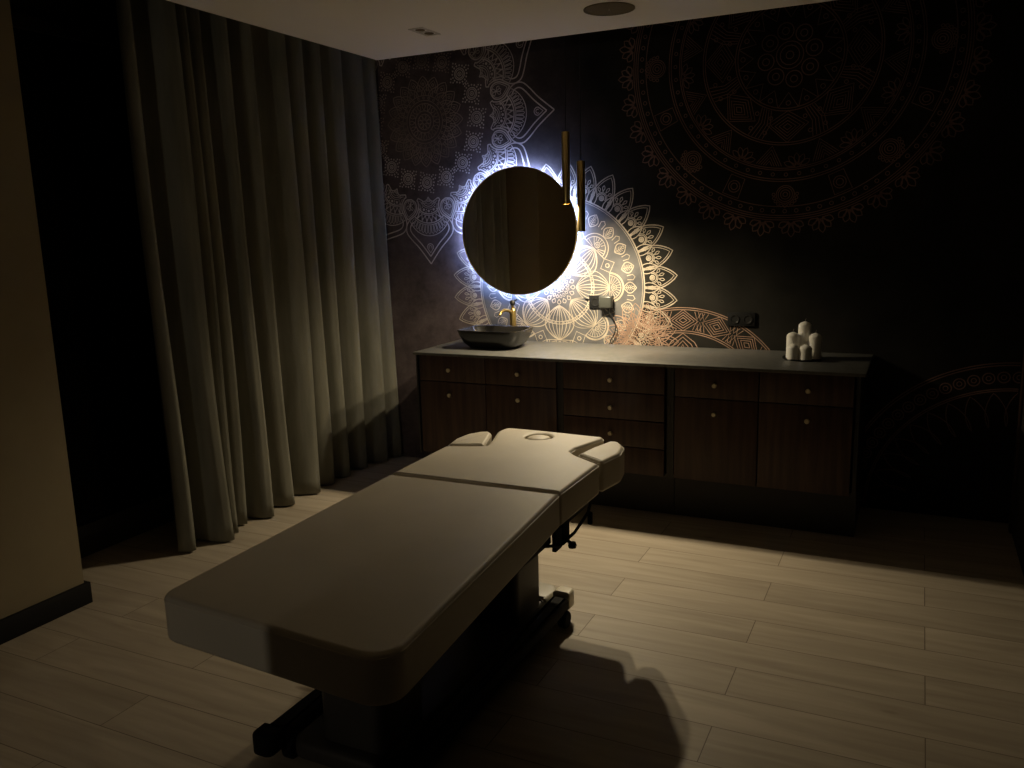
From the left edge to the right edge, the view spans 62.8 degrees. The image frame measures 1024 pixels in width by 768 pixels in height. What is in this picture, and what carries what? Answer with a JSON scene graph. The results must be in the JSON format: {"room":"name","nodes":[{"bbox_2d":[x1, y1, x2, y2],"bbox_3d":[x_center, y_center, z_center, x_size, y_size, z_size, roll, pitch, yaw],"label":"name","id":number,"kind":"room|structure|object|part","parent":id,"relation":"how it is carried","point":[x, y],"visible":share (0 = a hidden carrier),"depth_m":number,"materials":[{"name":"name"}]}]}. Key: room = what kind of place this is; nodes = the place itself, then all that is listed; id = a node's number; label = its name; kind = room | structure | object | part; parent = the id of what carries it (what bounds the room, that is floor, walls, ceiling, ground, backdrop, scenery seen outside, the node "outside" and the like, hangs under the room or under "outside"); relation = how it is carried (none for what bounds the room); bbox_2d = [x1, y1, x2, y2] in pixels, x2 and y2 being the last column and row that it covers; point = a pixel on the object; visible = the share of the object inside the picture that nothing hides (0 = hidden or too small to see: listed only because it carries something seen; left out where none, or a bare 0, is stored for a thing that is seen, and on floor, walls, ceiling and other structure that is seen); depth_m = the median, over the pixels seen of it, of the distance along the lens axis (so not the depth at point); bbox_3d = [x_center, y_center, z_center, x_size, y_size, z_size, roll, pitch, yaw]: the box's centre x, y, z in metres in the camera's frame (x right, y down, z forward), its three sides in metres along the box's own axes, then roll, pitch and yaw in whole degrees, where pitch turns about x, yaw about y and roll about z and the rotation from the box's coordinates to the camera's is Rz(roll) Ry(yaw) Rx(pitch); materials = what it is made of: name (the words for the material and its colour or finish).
{"room":"spa","nodes":[
{"label":"spa","id":0,"kind":"room"},
{"bbox_2d":[0,0,83,618],"bbox_3d":[-2.916,-0.133,2.088,0.535,2.850,3.415,4,12,25],"label":"wall","id":1,"kind":"structure","parent":0,"point":[40,558],"depth_m":3.43,"materials":[{"name":"beige paint"}]},
{"bbox_2d":[0,580,92,644],"bbox_3d":[-2.738,1.164,2.613,0.553,0.098,2.835,4,12,25],"label":"baseboard","id":2,"kind":"structure","parent":1,"relation":"attached to","point":[17,624],"depth_m":3.55,"materials":[{"name":"black wood"}]},
{"bbox_2d":[9,0,173,557],"bbox_3d":[-1.846,-0.692,4.903,0.100,2.850,2.685,4,12,25],"label":"wall","id":3,"kind":"structure","parent":0,"point":[97,15],"depth_m":4.22,"materials":[{"name":"paint"}]},
{"bbox_2d":[11,12,172,539],"bbox_3d":[-1.806,-0.612,4.823,0.050,2.480,2.380,4,12,25],"label":"window","id":4,"kind":"structure","parent":3,"relation":"in","point":[71,79],"depth_m":4.22,"materials":[{"name":"black glass"}]},
{"bbox_2d":[166,0,834,59],"bbox_3d":[-0.369,-1.372,1.743,3.560,0.119,5.450,4,12,25],"label":"ceiling","id":5,"kind":"structure","parent":0,"point":[373,29],"depth_m":3.98,"materials":[{"name":"white paint"}]},
{"bbox_2d":[408,27,440,35],"bbox_3d":[-0.441,-1.778,4.237,0.084,0.004,0.176,4,12,25],"label":"recessed light","id":6,"kind":"object","parent":5,"relation":"in","point":[428,32],"visible":1,"depth_m":4.23,"materials":[{"name":"grey plastic"}]},
{"bbox_2d":[583,2,634,15],"bbox_3d":[0.449,-1.731,3.881,0.238,0.009,0.238,4,12,25],"label":"ceiling speaker","id":7,"kind":"object","parent":5,"relation":"attached to","point":[606,8],"visible":1,"depth_m":3.87,"materials":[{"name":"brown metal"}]},
{"bbox_2d":[0,456,1023,767],"bbox_3d":[-1.195,1.455,1.388,4.420,0.100,9.100,4,12,25],"label":"floor","id":8,"kind":"structure","parent":0,"point":[688,642],"depth_m":3.13,"materials":[{"name":"brown wood"}]},
{"bbox_2d":[164,428,623,767],"bbox_3d":[-0.195,0.734,2.942,0.818,0.690,2.018,4,12,25],"label":"massage table","id":9,"kind":"object","parent":8,"relation":"on","point":[406,602],"visible":1,"depth_m":2.49,"materials":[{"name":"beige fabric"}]},
{"bbox_3d":[-0.468,0.972,3.104,0.076,0.052,1.194,4,12,25],"label":"rail","id":10,"kind":"part","parent":9,"relation":"part of","materials":[{"name":"black metal"}]},
{"bbox_2d":[164,475,559,705],"bbox_3d":[-0.365,0.531,2.524,0.788,0.128,1.202,4,12,25],"label":"cushion","id":11,"kind":"object","parent":9,"relation":"on","point":[356,600],"depth_m":2.22,"materials":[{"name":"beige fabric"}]},
{"bbox_3d":[-0.268,1.007,2.993,0.340,0.058,1.179,4,12,25],"label":"plate","id":12,"kind":"part","parent":9,"relation":"part of","materials":[{"name":"black metal"}]},
{"bbox_3d":[-0.058,0.998,2.908,0.076,0.052,1.194,4,12,25],"label":"rail","id":13,"kind":"part","parent":9,"relation":"part of","materials":[{"name":"black metal"}]},
{"bbox_2d":[393,428,603,525],"bbox_3d":[0.028,0.349,3.435,0.710,0.128,0.816,4,12,25],"label":"cushion","id":14,"kind":"object","parent":9,"relation":"on","point":[570,467],"depth_m":3.29,"materials":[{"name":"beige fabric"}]},
{"bbox_3d":[-0.195,0.539,2.914,0.605,0.040,1.690,4,12,25],"label":"frame","id":15,"kind":"part","parent":9,"relation":"part of","materials":[{"name":"black paint"}]},
{"bbox_3d":[0.204,0.560,2.986,0.054,0.042,0.032,4,12,25],"label":"adjustment knob","id":16,"kind":"part","parent":9,"relation":"part of","materials":[{"name":"black plastic"}]},
{"bbox_3d":[0.298,0.510,3.207,0.020,0.050,0.020,4,12,25],"label":"release lever","id":17,"kind":"part","parent":9,"relation":"part of","materials":[{"name":"black rubber"}]},
{"bbox_2d":[416,355,560,452],"bbox_3d":[-0.026,0.214,5.229,0.936,0.855,0.632,4,12,25],"label":"base cabinet","id":18,"kind":"object","parent":8,"relation":"on","point":[458,397],"visible":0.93,"depth_m":4.95,"materials":[{"name":"black wood"}]},
{"bbox_3d":[-0.441,0.065,5.416,0.010,0.610,0.608,4,12,25],"label":"panel","id":19,"kind":"part","parent":18,"relation":"part of","materials":[{"name":"black wood"}]},
{"bbox_3d":[-0.357,-0.090,5.010,0.445,0.153,0.018,4,12,25],"label":"drawer","id":20,"kind":"part","parent":18,"relation":"part of","materials":[{"name":"brown wood"}]},
{"bbox_3d":[-0.349,0.208,5.066,0.445,0.444,0.018,4,12,25],"label":"door","id":21,"kind":"part","parent":18,"relation":"part of","materials":[{"name":"brown wood"}]},
{"bbox_3d":[0.049,-0.064,4.817,0.447,0.153,0.018,4,12,25],"label":"drawer","id":22,"kind":"part","parent":18,"relation":"part of","materials":[{"name":"brown wood"}]},
{"bbox_3d":[0.057,0.234,4.873,0.447,0.444,0.018,4,12,25],"label":"door","id":23,"kind":"part","parent":18,"relation":"part of","materials":[{"name":"brown wood"}]},
{"bbox_2d":[413,339,872,376],"bbox_3d":[0.679,-0.169,4.813,2.532,0.016,0.636,4,12,25],"label":"countertop","id":24,"kind":"structure","parent":18,"relation":"on","point":[834,364],"depth_m":4.66,"materials":[{"name":"grey stone"}]},
{"bbox_2d":[457,325,532,349],"bbox_3d":[-0.102,-0.285,5.181,0.428,0.116,0.306,4,12,25],"label":"washbasin","id":25,"kind":"object","parent":24,"relation":"in","point":[501,337],"visible":1,"depth_m":5.08,"materials":[{"name":"black ceramic"}]},
{"bbox_2d":[498,299,516,325],"bbox_3d":[-0.015,-0.394,5.299,0.071,0.281,0.159,6,13,33],"label":"faucet","id":26,"kind":"object","parent":24,"relation":"on","point":[512,311],"visible":0.66,"depth_m":5.32,"materials":[{"name":"gold metal"}]},
{"bbox_3d":[-0.042,-0.454,5.284,0.022,0.044,0.127,8,14,41],"label":"spout","id":27,"kind":"part","parent":26,"relation":"part of","materials":[{"name":"gold metal"}]},
{"bbox_3d":[0.015,-0.519,5.317,0.062,0.044,0.034,6,13,36],"label":"lever","id":28,"kind":"part","parent":26,"relation":"part of","materials":[{"name":"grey metal"}]},
{"bbox_2d":[782,355,823,361],"bbox_3d":[1.546,-0.139,4.463,0.212,0.009,0.212,4,12,25],"label":"tray","id":29,"kind":"object","parent":24,"relation":"on","point":[784,356],"visible":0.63,"depth_m":4.39,"materials":[{"name":"black plastic"}]},
{"bbox_2d":[787,342,798,359],"bbox_3d":[1.480,-0.179,4.418,0.060,0.100,0.060,4,12,25],"label":"pillar candle","id":30,"kind":"object","parent":29,"relation":"on","point":[792,349],"visible":1,"depth_m":4.40,"materials":[{"name":"white wax"}]},
{"bbox_2d":[786,329,799,357],"bbox_3d":[1.498,-0.218,4.479,0.066,0.153,0.066,4,12,25],"label":"pillar candle","id":31,"kind":"object","parent":29,"relation":"on","point":[791,337],"visible":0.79,"depth_m":4.45,"materials":[{"name":"white wax"}]},
{"bbox_2d":[798,319,811,347],"bbox_3d":[1.564,-0.248,4.485,0.068,0.206,0.068,4,12,25],"label":"pillar candle","id":32,"kind":"object","parent":29,"relation":"on","point":[804,328],"visible":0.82,"depth_m":4.45,"materials":[{"name":"white wax"}]},
{"bbox_2d":[799,341,811,359],"bbox_3d":[1.536,-0.174,4.389,0.064,0.098,0.064,4,12,25],"label":"pillar candle","id":33,"kind":"object","parent":29,"relation":"on","point":[805,351],"visible":1,"depth_m":4.37,"materials":[{"name":"white wax"}]},
{"bbox_2d":[809,330,821,358],"bbox_3d":[1.601,-0.210,4.430,0.066,0.151,0.066,4,12,25],"label":"pillar candle","id":34,"kind":"object","parent":29,"relation":"on","point":[815,339],"visible":0.91,"depth_m":4.41,"materials":[{"name":"white wax"}]},
{"bbox_2d":[560,362,674,513],"bbox_3d":[0.682,0.259,4.891,0.633,0.855,0.632,4,12,25],"label":"base cabinet","id":35,"kind":"object","parent":8,"relation":"on","point":[627,405],"visible":0.71,"depth_m":4.61,"materials":[{"name":"black wood"}]},
{"bbox_3d":[0.554,0.116,4.605,0.578,0.146,0.018,4,12,25],"label":"drawer","id":36,"kind":"part","parent":35,"relation":"part of","materials":[{"name":"brown wood"}]},
{"bbox_3d":[0.550,-0.034,4.577,0.578,0.149,0.018,4,12,25],"label":"drawer","id":37,"kind":"part","parent":35,"relation":"part of","materials":[{"name":"brown wood"}]},
{"bbox_3d":[0.558,0.264,4.633,0.578,0.146,0.018,4,12,25],"label":"drawer","id":38,"kind":"part","parent":35,"relation":"part of","materials":[{"name":"brown wood"}]},
{"bbox_3d":[0.562,0.412,4.661,0.578,0.146,0.018,4,12,25],"label":"drawer","id":39,"kind":"part","parent":35,"relation":"part of","materials":[{"name":"brown wood"}]},
{"bbox_2d":[670,367,867,536],"bbox_3d":[1.389,0.304,4.555,0.933,0.855,0.632,4,12,25],"label":"base cabinet","id":40,"kind":"object","parent":8,"relation":"on","point":[779,450],"visible":0.98,"depth_m":4.31,"materials":[{"name":"black wood"}]},
{"bbox_3d":[1.062,0.298,4.393,0.429,0.444,0.018,4,12,25],"label":"door","id":41,"kind":"part","parent":40,"relation":"part of","materials":[{"name":"brown wood"}]},
{"bbox_3d":[1.054,0.000,4.337,0.429,0.153,0.018,4,12,25],"label":"drawer","id":42,"kind":"part","parent":40,"relation":"part of","materials":[{"name":"brown wood"}]},
{"bbox_3d":[1.461,0.323,4.203,0.443,0.444,0.018,4,12,25],"label":"door","id":43,"kind":"part","parent":40,"relation":"part of","materials":[{"name":"brown wood"}]},
{"bbox_3d":[1.453,0.025,4.147,0.443,0.153,0.018,4,12,25],"label":"drawer","id":44,"kind":"part","parent":40,"relation":"part of","materials":[{"name":"brown wood"}]},
{"bbox_2d":[375,0,1023,523],"bbox_3d":[0.664,-0.792,5.059,4.258,2.860,0.002,4,12,25],"label":"wall","id":45,"kind":"structure","parent":0,"point":[852,169],"depth_m":4.61,"materials":[{"name":"paper"}]},
{"bbox_2d":[462,166,577,294],"bbox_3d":[0.048,-0.963,5.293,0.796,0.796,0.057,4,12,25],"label":"wall mirror","id":46,"kind":"object","parent":45,"relation":"attached to","point":[519,236],"visible":0.98,"depth_m":5.26,"materials":[{"name":"brown mirror"}]},
{"bbox_2d":[589,295,612,308],"bbox_3d":[0.548,-0.504,5.165,0.156,0.080,0.012,4,12,25],"label":"wall socket","id":47,"kind":"object","parent":45,"relation":"attached to","point":[593,300],"visible":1,"depth_m":5.18,"materials":[{"name":"black plastic"}]},
{"bbox_2d":[591,298,598,305],"bbox_3d":[0.512,-0.505,5.177,0.052,0.052,0.004,4,12,25],"label":"outlet","id":48,"kind":"object","parent":47,"relation":"attached to","point":[594,301],"depth_m":5.18,"materials":[{"name":"black plastic"}]},
{"bbox_2d":[599,296,615,343],"bbox_3d":[0.586,-0.391,5.140,0.103,0.299,0.046,4,12,25],"label":"power adapter","id":49,"kind":"object","parent":45,"relation":"attached to","point":[605,302],"visible":1,"depth_m":5.11,"materials":[{"name":"grey plastic"}]},
{"bbox_2d":[727,312,755,326],"bbox_3d":[1.316,-0.372,4.816,0.156,0.080,0.012,4,12,25],"label":"wall socket","id":50,"kind":"object","parent":45,"relation":"attached to","point":[734,318],"visible":1,"depth_m":4.81,"materials":[{"name":"black plastic"}]},
{"bbox_2d":[730,315,738,323],"bbox_3d":[1.281,-0.373,4.828,0.052,0.052,0.004,4,12,25],"label":"outlet","id":51,"kind":"object","parent":50,"relation":"attached to","point":[734,319],"depth_m":4.83,"materials":[{"name":"black plastic"}]},
{"bbox_2d":[743,315,751,323],"bbox_3d":[1.347,-0.369,4.796,0.052,0.052,0.004,4,12,25],"label":"outlet","id":52,"kind":"object","parent":50,"relation":"attached to","point":[747,319],"depth_m":4.80,"materials":[{"name":"black plastic"}]},
{"bbox_2d":[1012,400,1023,575],"bbox_3d":[1.353,-0.137,1.516,0.120,2.850,6.100,4,12,25],"label":"wall","id":53,"kind":"structure","parent":0,"point":[1018,515],"depth_m":4.06,"materials":[{"name":"paint"}]},
{"bbox_2d":[1008,354,1023,533],"bbox_3d":[2.521,-0.373,4.088,0.012,2.300,0.060,4,12,25],"label":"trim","id":54,"kind":"structure","parent":53,"relation":"attached to","point":[1021,399],"depth_m":4.20,"materials":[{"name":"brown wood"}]},
{"bbox_3d":[-1.271,-1.443,0.841,4.420,0.100,9.100,4,12,25],"label":"ceiling","id":55,"kind":"structure","parent":0,"visible":0},
{"bbox_2d":[561,36,569,203],"bbox_3d":[0.289,-1.560,4.580,0.060,1.134,0.060,4,12,25],"label":"pendant lamp","id":56,"kind":"object","parent":55,"relation":"hanging from","point":[565,135],"visible":1,"depth_m":4.62,"materials":[{"name":"gold metal"}]},
{"bbox_3d":[0.299,-1.195,4.648,0.045,0.390,0.045,4,12,25],"label":"lamp shade","id":57,"kind":"part","parent":56,"relation":"part of","materials":[{"name":"gold metal"}]},
{"bbox_2d":[577,34,584,231],"bbox_3d":[0.370,-1.481,4.556,0.060,1.285,0.060,4,12,25],"label":"pendant lamp","id":58,"kind":"object","parent":55,"relation":"hanging from","point":[580,164],"visible":1,"depth_m":4.61,"materials":[{"name":"gold metal"}]},
{"bbox_3d":[0.382,-1.037,4.639,0.045,0.380,0.045,4,12,25],"label":"lamp shade","id":59,"kind":"part","parent":58,"relation":"part of","materials":[{"name":"gold metal"}]},
{"bbox_3d":[-1.416,-2.092,4.617,0.040,0.014,2.080,4,12,25],"label":"track","id":60,"kind":"object","parent":55,"relation":"attached to","visible":0},
{"bbox_2d":[115,0,401,551],"bbox_3d":[-1.353,-0.705,4.921,0.323,2.820,2.011,3,12,23],"label":"curtain","id":61,"kind":"object","parent":60,"relation":"hanging from","point":[256,151],"visible":0.98,"depth_m":4.69,"materials":[{"name":"grey fabric"}]}
]}

